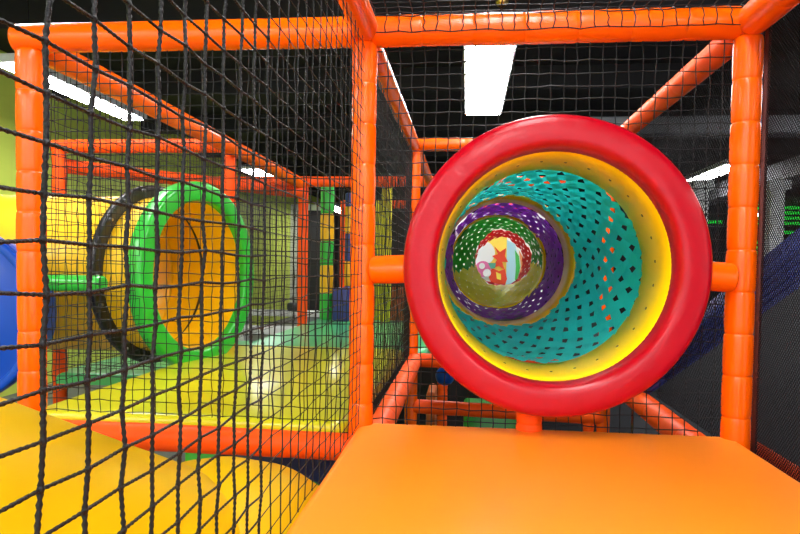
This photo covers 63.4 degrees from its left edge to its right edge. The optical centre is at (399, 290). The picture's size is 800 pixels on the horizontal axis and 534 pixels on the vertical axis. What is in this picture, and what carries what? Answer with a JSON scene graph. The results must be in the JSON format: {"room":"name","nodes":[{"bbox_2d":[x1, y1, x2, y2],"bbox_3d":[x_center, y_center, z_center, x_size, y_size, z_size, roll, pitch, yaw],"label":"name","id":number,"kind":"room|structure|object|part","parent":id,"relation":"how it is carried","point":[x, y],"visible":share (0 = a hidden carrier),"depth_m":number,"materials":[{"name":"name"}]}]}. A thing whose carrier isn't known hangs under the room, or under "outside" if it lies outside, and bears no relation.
{"room":"indoor playground","nodes":[
{"label":"indoor playground","id":0,"kind":"room"},
{"bbox_2d":[0,50,320,396],"bbox_3d":[-4.877,-0.982,12.039,0.001,4.550,33.000,1,2,6],"label":"wall","id":1,"kind":"structure","parent":0,"point":[8,170],"depth_m":10.99,"materials":[{"name":"yellow"}]},
{"bbox_2d":[2,310,612,461],"bbox_3d":[5.385,1.477,11.062,20.700,0.001,33.000,1,2,6],"label":"floor","id":2,"kind":"structure","parent":0,"point":[72,392],"depth_m":9.48,"materials":[{"name":"plastic"}]},
{"bbox_2d":[0,237,56,392],"bbox_3d":[-2.083,0.673,3.090,0.846,1.972,0.270,1,2,-3],"label":"slide entry","id":3,"kind":"object","parent":2,"relation":"on","point":[8,304],"visible":0.27,"depth_m":2.96,"materials":[{"name":"blue plastic"}]},
{"bbox_2d":[48,275,107,290],"bbox_3d":[-1.531,-0.034,3.024,0.328,0.076,0.076,1,2,10],"label":"bar","id":4,"kind":"object","parent":3,"relation":"attached to","point":[82,278],"visible":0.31,"depth_m":2.99,"materials":[{"name":"green plastic"}]},
{"bbox_2d":[14,46,47,410],"bbox_3d":[-1.322,0.426,2.330,0.098,2.553,0.098,3,3,43],"label":"post","id":5,"kind":"object","parent":2,"relation":"on","point":[28,66],"visible":0.56,"depth_m":2.27,"materials":[{"name":"orange plastic"}]},
{"bbox_2d":[8,17,357,52],"bbox_3d":[-0.747,-0.875,2.225,1.232,0.103,0.100,1,2,6],"label":"beam","id":6,"kind":"structure","parent":5,"relation":"on","point":[72,37],"depth_m":2.19,"materials":[{"name":"orange plastic"}]},
{"bbox_2d":[62,419,353,460],"bbox_3d":[-0.753,0.506,2.213,1.212,0.100,0.093,1,2,6],"label":"beam","id":7,"kind":"structure","parent":5,"relation":"attached to","point":[166,440],"depth_m":2.16,"materials":[{"name":"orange plastic"}]},
{"bbox_2d":[46,345,401,432],"bbox_3d":[-0.649,0.431,3.252,1.150,0.060,1.997,1,2,6],"label":"floor mat","id":8,"kind":"object","parent":7,"relation":"on","point":[241,422],"visible":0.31,"depth_m":2.62,"materials":[{"name":"yellow plastic"}]},
{"bbox_2d":[0,181,253,364],"bbox_3d":[-1.892,-0.099,3.744,1.850,1.042,1.085,1,2,6],"label":"tube crawl","id":9,"kind":"object","parent":8,"relation":"on","point":[8,210],"visible":0.52,"depth_m":3.52,"materials":[{"name":"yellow plastic"}]},
{"bbox_2d":[43,47,351,432],"bbox_3d":[-0.711,-0.181,2.245,1.122,1.328,0.007,1,2,6],"label":"net","id":10,"kind":"object","parent":8,"relation":"on","point":[343,55],"visible":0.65,"depth_m":2.24,"materials":[{"name":"black fabric"}]},
{"bbox_2d":[287,423,799,533],"bbox_3d":[0.334,0.555,0.840,1.236,0.090,2.700,1,2,6],"label":"mat","id":11,"kind":"object","parent":7,"relation":"on","point":[387,478],"visible":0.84,"depth_m":1.60,"materials":[{"name":"orange leather"}]},
{"bbox_2d":[516,412,541,431],"bbox_3d":[0.430,0.471,2.160,0.088,0.187,0.088,1,2,6],"label":"strut","id":12,"kind":"object","parent":11,"relation":"on","point":[525,423],"visible":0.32,"depth_m":2.12,"materials":[{"name":"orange plastic"}]},
{"bbox_2d":[403,114,712,417],"bbox_3d":[0.656,-0.131,3.695,0.954,0.954,3.410,1,2,6],"label":"tunnel","id":13,"kind":"object","parent":12,"relation":"on","point":[672,242],"visible":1,"depth_m":2.13,"materials":[{"name":"red plastic"}]},
{"bbox_2d":[52,149,67,403],"bbox_3d":[-2.325,0.331,4.427,0.094,2.563,0.094,-1,3,-39],"label":"post","id":14,"kind":"object","parent":2,"relation":"on","point":[63,393],"visible":0.14,"depth_m":4.39,"materials":[{"name":"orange plastic"}]},
{"bbox_2d":[65,154,220,370],"bbox_3d":[-1.745,-0.184,4.349,1.121,1.451,0.007,1,2,6],"label":"net","id":15,"kind":"object","parent":14,"relation":"attached to","point":[73,173],"visible":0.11,"depth_m":4.36,"materials":[{"name":"black fabric"}]},
{"bbox_2d":[56,341,248,384],"bbox_3d":[-1.670,0.569,5.373,1.190,0.075,2.100,1,2,6],"label":"floor mat","id":16,"kind":"object","parent":14,"relation":"attached to","point":[72,371],"visible":0.17,"depth_m":4.43,"materials":[{"name":"green plastic"}]},
{"bbox_2d":[0,397,318,533],"bbox_3d":[-0.845,0.824,1.399,0.870,1.977,2.158,2,3,38],"label":"slide","id":17,"kind":"object","parent":2,"relation":"on","point":[19,424],"visible":0.73,"depth_m":1.34,"materials":[{"name":"yellow plastic"}]},
{"bbox_2d":[224,153,235,344],"bbox_3d":[-1.138,0.352,4.305,0.088,2.563,0.088,-1,3,-39],"label":"post","id":18,"kind":"object","parent":2,"relation":"on","point":[229,184],"visible":0.05,"depth_m":4.23,"materials":[{"name":"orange plastic"}]},
{"bbox_2d":[51,139,220,152],"bbox_3d":[-1.723,-0.963,4.319,1.266,0.093,0.093,1,2,6],"label":"beam","id":19,"kind":"structure","parent":18,"relation":"on","point":[118,149],"depth_m":4.29,"materials":[{"name":"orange plastic"}]},
{"bbox_2d":[48,53,305,187],"bbox_3d":[-1.094,-0.922,4.112,0.104,0.131,3.598,1,2,7],"label":"beam","id":20,"kind":"structure","parent":18,"relation":"on","point":[138,100],"depth_m":3.05,"materials":[{"name":"orange plastic"}]},
{"bbox_2d":[47,69,227,393],"bbox_3d":[-1.227,-0.257,3.330,0.007,1.245,1.945,1,2,6],"label":"net","id":21,"kind":"object","parent":20,"relation":"hanging from","point":[83,121],"visible":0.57,"depth_m":2.79,"materials":[{"name":"black fabric"}]},
{"bbox_2d":[185,453,318,484],"bbox_3d":[-0.599,1.234,3.676,1.100,0.850,0.500,1,2,6],"label":"foam block","id":22,"kind":"object","parent":2,"relation":"on","point":[188,456],"visible":0.02,"depth_m":3.46,"materials":[{"name":"green plastic"}]},
{"bbox_2d":[242,325,296,334],"bbox_3d":[-2.446,0.996,11.580,2.000,0.700,0.450,1,2,6],"label":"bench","id":23,"kind":"object","parent":2,"relation":"on","point":[278,328],"visible":0.02,"depth_m":11.34,"materials":[{"name":"white paint"}]},
{"bbox_2d":[220,455,335,484],"bbox_3d":[-0.524,1.164,2.730,1.060,1.060,0.100,1,2,6],"label":"mat","id":24,"kind":"object","parent":2,"relation":"on","point":[285,461],"visible":0.03,"depth_m":2.65,"materials":[{"name":"blue plastic"}]},
{"bbox_2d":[238,309,318,340],"bbox_3d":[-2.087,0.853,14.555,3.300,0.780,0.450,1,2,6],"label":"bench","id":25,"kind":"object","parent":2,"relation":"on","point":[243,338],"visible":0.02,"depth_m":14.41,"materials":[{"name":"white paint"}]},
{"bbox_3d":[-3.555,0.886,14.709,0.150,0.660,0.350,1,2,6],"label":"leg","id":26,"kind":"part","parent":25,"relation":"part of","materials":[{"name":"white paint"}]},
{"bbox_3d":[-2.082,0.523,14.543,3.300,0.120,0.450,1,2,6],"label":"seat","id":27,"kind":"part","parent":25,"relation":"part of","materials":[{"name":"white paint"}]},
{"bbox_2d":[288,302,296,310],"bbox_3d":[-2.388,0.367,14.570,0.280,0.180,0.250,1,2,6],"label":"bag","id":28,"kind":"object","parent":25,"relation":"on","point":[295,303],"visible":0.32,"depth_m":14.45,"materials":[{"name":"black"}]},
{"bbox_2d":[297,186,307,325],"bbox_3d":[-0.897,0.296,5.938,0.094,2.563,0.094,-1,3,-39],"label":"post","id":29,"kind":"object","parent":2,"relation":"on","point":[299,199],"visible":0.37,"depth_m":5.88,"materials":[{"name":"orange plastic"}]},
{"bbox_2d":[67,159,305,197],"bbox_3d":[-1.590,-0.865,5.139,0.104,0.104,2.050,3,3,45],"label":"beam","id":30,"kind":"structure","parent":29,"relation":"attached to","point":[298,193],"depth_m":4.89,"materials":[{"name":"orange plastic"}]},
{"bbox_2d":[236,160,296,337],"bbox_3d":[-1.022,-0.298,5.118,0.007,1.203,1.574,1,2,6],"label":"net","id":31,"kind":"object","parent":30,"relation":"hanging from","point":[289,208],"visible":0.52,"depth_m":5.14,"materials":[{"name":"black fabric"}]},
{"bbox_2d":[219,176,564,187],"bbox_3d":[-0.088,-0.974,5.810,3.212,0.099,0.099,1,2,6],"label":"beam","id":32,"kind":"structure","parent":29,"relation":"on","point":[313,181],"depth_m":5.82,"materials":[{"name":"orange plastic"}]},
{"bbox_2d":[290,204,321,317],"bbox_3d":[-3.125,-1.009,22.419,1.342,3.900,0.200,1,2,6],"label":"door frame","id":33,"kind":"structure","parent":2,"relation":"on","point":[312,283],"depth_m":22.39,"materials":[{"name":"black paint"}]},
{"bbox_2d":[340,200,345,286],"bbox_3d":[-0.618,0.262,7.014,0.082,2.462,0.082,1,2,6],"label":"post","id":34,"kind":"object","parent":2,"relation":"on","point":[344,200],"visible":0.1,"depth_m":6.96,"materials":[{"name":"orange plastic"}]},
{"bbox_2d":[348,40,376,433],"bbox_3d":[-0.135,0.448,2.207,0.086,2.553,0.086,1,2,6],"label":"post","id":35,"kind":"object","parent":2,"relation":"on","point":[367,154],"visible":0.67,"depth_m":2.15,"materials":[{"name":"orange plastic"}]},
{"bbox_2d":[337,0,376,40],"bbox_3d":[-0.203,-0.831,1.267,0.089,0.089,1.747,1,2,6],"label":"beam","id":36,"kind":"structure","parent":35,"relation":"on","point":[362,12],"depth_m":1.96,"materials":[{"name":"orange plastic"}]},
{"bbox_2d":[0,0,364,533],"bbox_3d":[-0.218,-0.168,1.238,0.011,1.291,1.856,1,2,6],"label":"net","id":37,"kind":"object","parent":36,"relation":"hanging from","point":[43,343],"visible":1,"depth_m":0.84,"materials":[{"name":"black fabric"}]},
{"bbox_2d":[368,255,403,283],"bbox_3d":[-0.020,-0.070,2.157,0.164,0.098,0.094,1,2,13],"label":"strut","id":38,"kind":"object","parent":35,"relation":"attached to","point":[386,269],"visible":0.64,"depth_m":2.12,"materials":[{"name":"orange plastic"}]},
{"bbox_2d":[404,149,420,424],"bbox_3d":[0.075,0.374,4.180,0.084,2.563,0.084,-1,3,-39],"label":"post","id":39,"kind":"object","parent":2,"relation":"on","point":[416,192],"visible":0.22,"depth_m":4.14,"materials":[{"name":"orange plastic"}]},
{"bbox_2d":[373,354,419,423],"bbox_3d":[-0.003,0.492,3.199,0.100,0.111,1.908,1,2,6],"label":"beam","id":40,"kind":"structure","parent":39,"relation":"attached to","point":[414,365],"depth_m":2.93,"materials":[{"name":"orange plastic"}]},
{"bbox_2d":[377,48,432,183],"bbox_3d":[0.079,-0.915,3.991,0.077,0.077,3.597,1,2,6],"label":"beam","id":41,"kind":"structure","parent":39,"relation":"on","point":[393,94],"depth_m":2.96,"materials":[{"name":"orange plastic"}]},
{"bbox_2d":[372,78,412,411],"bbox_3d":[-0.027,-0.205,3.177,0.007,1.327,1.904,1,2,6],"label":"net","id":42,"kind":"object","parent":41,"relation":"hanging from","point":[391,230],"visible":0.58,"depth_m":3.06,"materials":[{"name":"black fabric"}]},
{"bbox_2d":[403,162,409,357],"bbox_3d":[0.044,-0.227,4.062,0.030,1.301,0.030,0,2,-17],"label":"mesh hem","id":43,"kind":"object","parent":41,"relation":"hanging from","point":[406,162],"visible":0.15,"depth_m":4.06,"materials":[{"name":"black fabric"}]},
{"bbox_2d":[413,399,603,424],"bbox_3d":[0.684,0.775,4.131,1.208,0.120,0.092,1,2,6],"label":"beam","id":44,"kind":"structure","parent":39,"relation":"attached to","point":[589,418],"depth_m":4.11,"materials":[{"name":"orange plastic"}]},
{"bbox_2d":[426,383,436,425],"bbox_3d":[0.247,1.193,5.146,0.068,0.850,0.400,1,2,6],"label":"post","id":45,"kind":"object","parent":2,"relation":"on","point":[434,387],"visible":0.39,"depth_m":4.96,"materials":[{"name":"orange plastic"}]},
{"bbox_2d":[437,368,447,425],"bbox_3d":[0.381,1.012,5.830,0.093,1.177,0.093,0,2,-12],"label":"post","id":46,"kind":"object","parent":2,"relation":"on","point":[440,392],"visible":0.21,"depth_m":5.79,"materials":[{"name":"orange plastic"}]},
{"bbox_2d":[463,398,516,428],"bbox_3d":[0.668,1.236,4.803,0.404,0.800,0.400,1,2,6],"label":"foam block","id":47,"kind":"object","parent":2,"relation":"on","point":[474,400],"visible":0.09,"depth_m":4.60,"materials":[{"name":"green plastic"}]},
{"bbox_2d":[373,329,630,432],"bbox_3d":[1.598,1.001,6.418,4.500,1.180,0.100,1,2,6],"label":"base panel","id":48,"kind":"object","parent":2,"relation":"on","point":[625,421],"visible":0.02,"depth_m":6.43,"materials":[{"name":"black rubber"}]},
{"bbox_2d":[583,423,593,431],"bbox_3d":[1.185,1.087,4.090,0.072,1.177,0.072,1,2,6],"label":"post","id":49,"kind":"object","parent":2,"relation":"on","point":[588,429],"visible":0.07,"depth_m":4.05,"materials":[{"name":"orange plastic"}]},
{"bbox_2d":[417,353,558,367],"bbox_3d":[0.688,0.461,4.120,1.206,0.093,0.093,1,2,6],"label":"beam","id":50,"kind":"structure","parent":49,"relation":"on","point":[424,363],"depth_m":4.13,"materials":[{"name":"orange plastic"}]},
{"bbox_2d":[245,319,429,352],"bbox_3d":[-0.328,0.372,5.388,1.250,0.075,2.280,1,2,6],"label":"floor mat","id":51,"kind":"object","parent":50,"relation":"on","point":[296,342],"visible":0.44,"depth_m":4.81,"materials":[{"name":"green plastic"}]},
{"bbox_2d":[319,187,334,319],"bbox_3d":[-0.720,-0.403,6.398,0.140,1.384,0.140,1,2,6],"label":"post","id":52,"kind":"object","parent":51,"relation":"on","point":[326,217],"visible":0.62,"depth_m":6.34,"materials":[{"name":"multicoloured plastic"}]},
{"bbox_2d":[332,287,349,321],"bbox_3d":[-0.559,0.136,6.300,0.175,0.325,0.200,1,2,6],"label":"block","id":53,"kind":"object","parent":51,"relation":"on","point":[334,317],"visible":0.43,"depth_m":6.20,"materials":[{"name":"blue plastic"}]},
{"bbox_2d":[344,193,351,286],"bbox_3d":[-0.505,-0.336,6.428,0.092,1.254,0.092,1,2,6],"label":"post","id":54,"kind":"object","parent":51,"relation":"on","point":[346,194],"visible":0.4,"depth_m":6.39,"materials":[{"name":"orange plastic"}]},
{"bbox_2d":[374,201,380,319],"bbox_3d":[-0.208,-0.297,6.449,0.092,1.192,0.092,1,2,6],"label":"post","id":55,"kind":"object","parent":51,"relation":"on","point":[375,294],"visible":0.16,"depth_m":6.41,"materials":[{"name":"plastic"}]},
{"bbox_2d":[381,188,391,321],"bbox_3d":[-0.133,-0.364,6.238,0.102,1.342,0.102,1,2,6],"label":"post","id":56,"kind":"object","parent":51,"relation":"on","point":[387,250],"visible":0.13,"depth_m":6.19,"materials":[{"name":"plastic"}]},
{"bbox_2d":[391,287,403,320],"bbox_3d":[-0.016,0.129,6.434,0.200,0.345,0.060,1,2,6],"label":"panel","id":57,"kind":"object","parent":51,"relation":"on","point":[392,295],"visible":0.02,"depth_m":6.41,"materials":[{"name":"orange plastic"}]},
{"bbox_2d":[596,192,614,431],"bbox_3d":[1.283,0.396,4.056,0.084,2.563,0.084,1,2,6],"label":"post","id":58,"kind":"object","parent":2,"relation":"on","point":[603,424],"visible":0.11,"depth_m":4.02,"materials":[{"name":"orange plastic"}]},
{"bbox_2d":[418,137,474,150],"bbox_3d":[0.708,-0.919,4.069,1.206,0.087,0.087,1,2,6],"label":"beam","id":59,"kind":"structure","parent":58,"relation":"on","point":[441,143],"depth_m":4.08,"materials":[{"name":"orange plastic"}]},
{"bbox_2d":[564,32,743,182],"bbox_3d":[1.287,-0.894,3.867,0.093,0.093,3.597,1,2,6],"label":"beam","id":60,"kind":"structure","parent":58,"relation":"on","point":[717,50],"depth_m":2.57,"materials":[{"name":"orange plastic"}]},
{"bbox_2d":[612,58,731,436],"bbox_3d":[1.227,-0.184,3.068,0.003,1.383,1.937,1,2,6],"label":"mesh net","id":61,"kind":"object","parent":60,"relation":"hanging from","point":[689,168],"visible":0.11,"depth_m":2.49,"materials":[{"name":"black fabric"}]},
{"bbox_2d":[625,392,704,435],"bbox_3d":[1.120,0.512,3.083,0.103,0.115,1.908,1,2,6],"label":"beam","id":62,"kind":"structure","parent":58,"relation":"attached to","point":[640,409],"depth_m":2.59,"materials":[{"name":"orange plastic"}]},
{"bbox_2d":[689,180,714,221],"bbox_3d":[4.461,-0.058,9.681,0.290,3.140,0.290,1,2,6],"label":"support column","id":63,"kind":"structure","parent":2,"relation":"on","point":[693,180],"depth_m":9.54,"materials":[{"name":"white paint"}]},
{"bbox_2d":[631,229,799,466],"bbox_3d":[1.596,0.577,2.991,1.087,2.276,0.165,1,2,6],"label":"ramp","id":64,"kind":"object","parent":2,"relation":"on","point":[639,422],"visible":0.02,"depth_m":3.00,"materials":[{"name":"black fabric"}]},
{"bbox_3d":[1.604,-0.024,2.977,1.082,1.076,0.150,1,2,6],"label":"panel","id":65,"kind":"part","parent":64,"relation":"part of","materials":[{"name":"blue plastic"}]},
{"bbox_2d":[720,33,763,449],"bbox_3d":[1.079,0.472,2.083,0.090,2.548,0.090,3,3,43],"label":"post","id":66,"kind":"object","parent":2,"relation":"on","point":[748,49],"visible":0.79,"depth_m":2.03,"materials":[{"name":"orange plastic"}]},
{"bbox_2d":[371,6,741,47],"bbox_3d":[0.489,-0.852,2.098,1.176,0.103,0.103,1,2,6],"label":"beam","id":67,"kind":"structure","parent":66,"relation":"on","point":[485,37],"depth_m":2.06,"materials":[{"name":"orange plastic"}]},
{"bbox_2d":[373,40,733,436],"bbox_3d":[0.484,-0.150,2.128,1.163,1.368,0.007,1,2,6],"label":"net","id":68,"kind":"object","parent":67,"relation":"hanging from","point":[724,43],"visible":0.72,"depth_m":2.12,"materials":[{"name":"black fabric"}]},
{"bbox_2d":[370,0,745,13],"bbox_3d":[0.408,-0.875,1.259,1.163,0.007,1.658,1,2,6],"label":"net","id":69,"kind":"object","parent":67,"relation":"attached to","point":[410,1],"visible":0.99,"depth_m":2.05,"materials":[{"name":"black fabric"}]},
{"bbox_2d":[375,4,743,32],"bbox_3d":[0.490,-0.865,2.069,1.162,0.082,0.056,1,2,6],"label":"net","id":70,"kind":"object","parent":67,"relation":"attached to","point":[714,6],"visible":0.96,"depth_m":2.05,"materials":[{"name":"black fabric"}]},
{"bbox_2d":[710,262,738,291],"bbox_3d":[0.988,-0.044,2.044,0.137,0.098,0.093,1,2,6],"label":"strut","id":71,"kind":"object","parent":66,"relation":"attached to","point":[725,276],"visible":0.6,"depth_m":2.00,"materials":[{"name":"orange plastic"}]},
{"bbox_2d":[739,0,799,33],"bbox_3d":[1.005,-0.809,1.143,0.103,0.103,1.747,1,2,6],"label":"beam","id":72,"kind":"structure","parent":66,"relation":"on","point":[756,16],"depth_m":1.88,"materials":[{"name":"orange plastic"}]},
{"bbox_2d":[750,26,771,453],"bbox_3d":[1.116,-0.137,2.002,0.019,1.361,0.018,1,2,6],"label":"mesh hem","id":73,"kind":"object","parent":72,"relation":"hanging from","point":[766,54],"visible":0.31,"depth_m":2.00,"materials":[{"name":"black fabric"}]},
{"bbox_2d":[750,3,799,481],"bbox_3d":[1.038,-0.121,1.239,0.003,1.383,1.587,1,2,6],"label":"mesh net","id":74,"kind":"object","parent":72,"relation":"hanging from","point":[765,271],"visible":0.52,"depth_m":1.88,"materials":[{"name":"black fabric"}]},
{"bbox_2d":[757,443,799,482],"bbox_3d":[1.067,0.570,1.250,0.093,0.093,1.877,1,2,6],"label":"beam","id":75,"kind":"structure","parent":66,"relation":"attached to","point":[758,443],"depth_m":1.89,"materials":[{"name":"red plastic"}]},
{"bbox_2d":[764,180,791,255],"bbox_3d":[5.508,-0.039,9.588,0.320,3.140,0.320,1,2,6],"label":"support column","id":76,"kind":"structure","parent":2,"relation":"on","point":[767,180],"depth_m":9.45,"materials":[{"name":"white paint"}]},
{"bbox_2d":[0,15,799,204],"bbox_3d":[5.450,-3.070,10.897,20.700,0.001,33.000,1,2,6],"label":"ceiling","id":77,"kind":"structure","parent":0,"point":[636,52],"depth_m":9.04,"materials":[{"name":"grey paint"}]},
{"bbox_2d":[0,53,14,72],"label":"ceiling light","id":78,"kind":"object","parent":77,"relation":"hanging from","point":[6,61],"depth_m":6.22,"materials":[{"name":"white paint"}]},
{"bbox_2d":[27,0,28,23],"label":"ceiling light","id":79,"kind":"object","parent":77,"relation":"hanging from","point":[27,0],"depth_m":6.52,"materials":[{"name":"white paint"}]},
{"bbox_2d":[48,68,90,104],"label":"ceiling light","id":80,"kind":"object","parent":77,"relation":"hanging from","point":[60,76],"depth_m":7.10,"materials":[{"name":"white paint"}]},
{"bbox_2d":[0,63,141,120],"bbox_3d":[-3.668,-2.230,7.444,0.270,0.012,2.400,1,2,6],"label":"diffuser","id":81,"kind":"object","parent":80,"relation":"attached to","point":[8,66],"depth_m":7.34,"materials":[{"name":"white plastic"}]},
{"bbox_2d":[95,90,146,120],"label":"ceiling light","id":82,"kind":"object","parent":77,"relation":"hanging from","point":[112,109],"depth_m":8.04,"materials":[{"name":"white paint"}]},
{"bbox_2d":[241,140,270,176],"bbox_3d":[-2.934,-2.869,13.784,0.460,0.850,1.660,1,2,6],"label":"ceiling light","id":83,"kind":"object","parent":77,"relation":"hanging from","point":[257,169],"visible":0.11,"depth_m":13.34,"materials":[{"name":"white paint"}]},
{"bbox_2d":[243,169,270,176],"bbox_3d":[-2.939,-2.451,13.799,0.400,0.012,1.600,1,2,6],"label":"diffuser","id":84,"kind":"object","parent":83,"relation":"attached to","point":[261,174],"depth_m":13.34,"materials":[{"name":"white plastic"}]},
{"bbox_2d":[320,203,339,212],"bbox_3d":[-2.129,-3.154,21.940,0.460,0.850,3.060,1,2,6],"label":"ceiling light","id":85,"kind":"object","parent":77,"relation":"hanging from","point":[336,205],"visible":0.25,"depth_m":21.19,"materials":[{"name":"white paint"}]},
{"bbox_2d":[0,0,799,34],"bbox_3d":[4.931,-2.736,5.913,20.700,0.320,0.160,1,2,6],"label":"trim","id":86,"kind":"structure","parent":77,"relation":"attached to","point":[14,11],"depth_m":6.52,"materials":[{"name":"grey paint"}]},
{"bbox_2d":[51,61,799,98],"bbox_3d":[5.199,-2.826,8.497,20.700,0.320,0.160,1,2,6],"label":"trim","id":87,"kind":"structure","parent":77,"relation":"attached to","point":[621,77],"depth_m":8.89,"materials":[{"name":"grey paint"}]},
{"bbox_2d":[141,109,799,133],"bbox_3d":[5.466,-2.916,11.082,20.700,0.320,0.160,1,2,6],"label":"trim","id":88,"kind":"structure","parent":77,"relation":"attached to","point":[418,118],"depth_m":11.54,"materials":[{"name":"grey paint"}]},
{"bbox_2d":[463,1,516,114],"bbox_3d":[0.912,-2.561,6.803,0.460,0.850,2.530,1,2,6],"label":"ceiling light","id":89,"kind":"object","parent":77,"relation":"hanging from","point":[506,54],"visible":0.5,"depth_m":6.46,"materials":[{"name":"white paint"}]},
{"bbox_2d":[467,46,512,114],"bbox_3d":[0.906,-2.142,6.818,0.400,0.012,2.470,1,2,6],"label":"diffuser","id":90,"kind":"object","parent":89,"relation":"attached to","point":[506,54],"depth_m":6.47,"materials":[{"name":"white plastic"}]},
{"bbox_2d":[200,139,799,157],"bbox_3d":[5.734,-3.006,13.667,20.700,0.320,0.160,1,2,6],"label":"trim","id":91,"kind":"structure","parent":77,"relation":"attached to","point":[262,148],"depth_m":14.30,"materials":[{"name":"grey paint"}]},
{"bbox_2d":[496,0,507,7],"bbox_3d":[0.881,-2.692,5.567,0.110,0.500,0.110,1,2,6],"label":"ceiling spotlight","id":92,"kind":"object","parent":77,"relation":"hanging from","point":[497,1],"visible":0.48,"depth_m":5.54,"materials":[{"name":"gold metal"}]},
{"bbox_2d":[241,160,781,173],"bbox_3d":[6.001,-3.096,16.251,20.700,0.320,0.160,1,2,6],"label":"trim","id":93,"kind":"structure","parent":77,"relation":"attached to","point":[299,170],"depth_m":16.96,"materials":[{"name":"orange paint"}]},
{"bbox_2d":[299,175,799,186],"bbox_3d":[6.269,-3.186,18.836,20.700,0.320,0.160,1,2,6],"label":"trim","id":94,"kind":"structure","parent":77,"relation":"attached to","point":[580,180],"depth_m":18.97,"materials":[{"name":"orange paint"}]},
{"bbox_2d":[308,187,799,196],"bbox_3d":[6.537,-3.276,21.420,20.700,0.320,0.160,1,2,6],"label":"trim","id":95,"kind":"structure","parent":77,"relation":"attached to","point":[312,188],"depth_m":21.93,"materials":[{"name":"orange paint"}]},
{"bbox_2d":[685,143,729,181],"bbox_3d":[6.156,-2.698,12.648,0.460,0.850,2.260,1,2,6],"label":"ceiling light","id":96,"kind":"object","parent":77,"relation":"hanging from","point":[700,143],"visible":0.17,"depth_m":12.51,"materials":[{"name":"white paint"}]},
{"bbox_2d":[688,165,729,181],"bbox_3d":[6.150,-2.279,12.663,0.400,0.012,2.200,1,2,6],"label":"diffuser","id":97,"kind":"object","parent":96,"relation":"attached to","point":[717,165],"depth_m":12.57,"materials":[{"name":"white plastic"}]},
{"bbox_2d":[435,368,453,385],"bbox_3d":[0.328,0.624,4.716,0.140,0.140,0.140,1,2,6],"label":"ball","id":98,"kind":"object","parent":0,"point":[439,376],"visible":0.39,"depth_m":4.66,"materials":[{"name":"blue plastic"}]},
{"bbox_2d":[393,200,544,208],"bbox_3d":[0.774,-1.035,7.831,1.912,0.103,0.103,1,2,6],"label":"beam","id":99,"kind":"structure","parent":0,"point":[394,200],"depth_m":7.77,"materials":[{"name":"red plastic"}]},
{"bbox_2d":[334,204,799,312],"bbox_3d":[7.116,-1.368,27.382,20.700,4.550,0.001,1,2,6],"label":"wall","id":100,"kind":"structure","parent":0,"point":[583,207],"depth_m":27.35,"materials":[{"name":"grey"}]},
{"bbox_2d":[455,213,544,311],"bbox_3d":[1.012,-0.289,6.615,0.900,1.000,0.100,1,2,6],"label":"wall mural","id":101,"kind":"object","parent":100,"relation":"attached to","point":[499,261],"visible":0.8,"depth_m":6.59,"materials":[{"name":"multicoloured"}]},
{"bbox_2d":[708,218,721,225],"bbox_3d":[12.922,-2.811,26.650,0.620,0.333,0.160,1,2,6],"label":"light panel","id":102,"kind":"object","parent":100,"relation":"attached to","point":[712,218],"visible":0.36,"depth_m":26.61,"materials":[{"name":"green plastic"}]},
{"bbox_2d":[784,205,799,225],"bbox_3d":[15.935,-3.142,26.327,0.579,1.056,0.160,1,2,6],"label":"light panel","id":103,"kind":"object","parent":100,"relation":"attached to","point":[786,205],"visible":0.29,"depth_m":26.27,"materials":[{"name":"green plastic"}]},
{"bbox_2d":[622,155,799,225],"bbox_3d":[7.252,-2.206,15.368,0.500,0.340,15.800,1,2,6],"label":"duct","id":104,"kind":"object","parent":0,"point":[799,155],"visible":0.04,"depth_m":11.42,"materials":[{"name":"grey metal"}]},
{"bbox_2d":[592,115,799,137],"bbox_3d":[6.931,-1.897,7.415,9.800,0.210,0.300,1,2,6],"label":"duct","id":105,"kind":"object","parent":104,"relation":"attached to","point":[620,119],"visible":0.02,"depth_m":7.63,"materials":[{"name":"black metal"}]}
]}

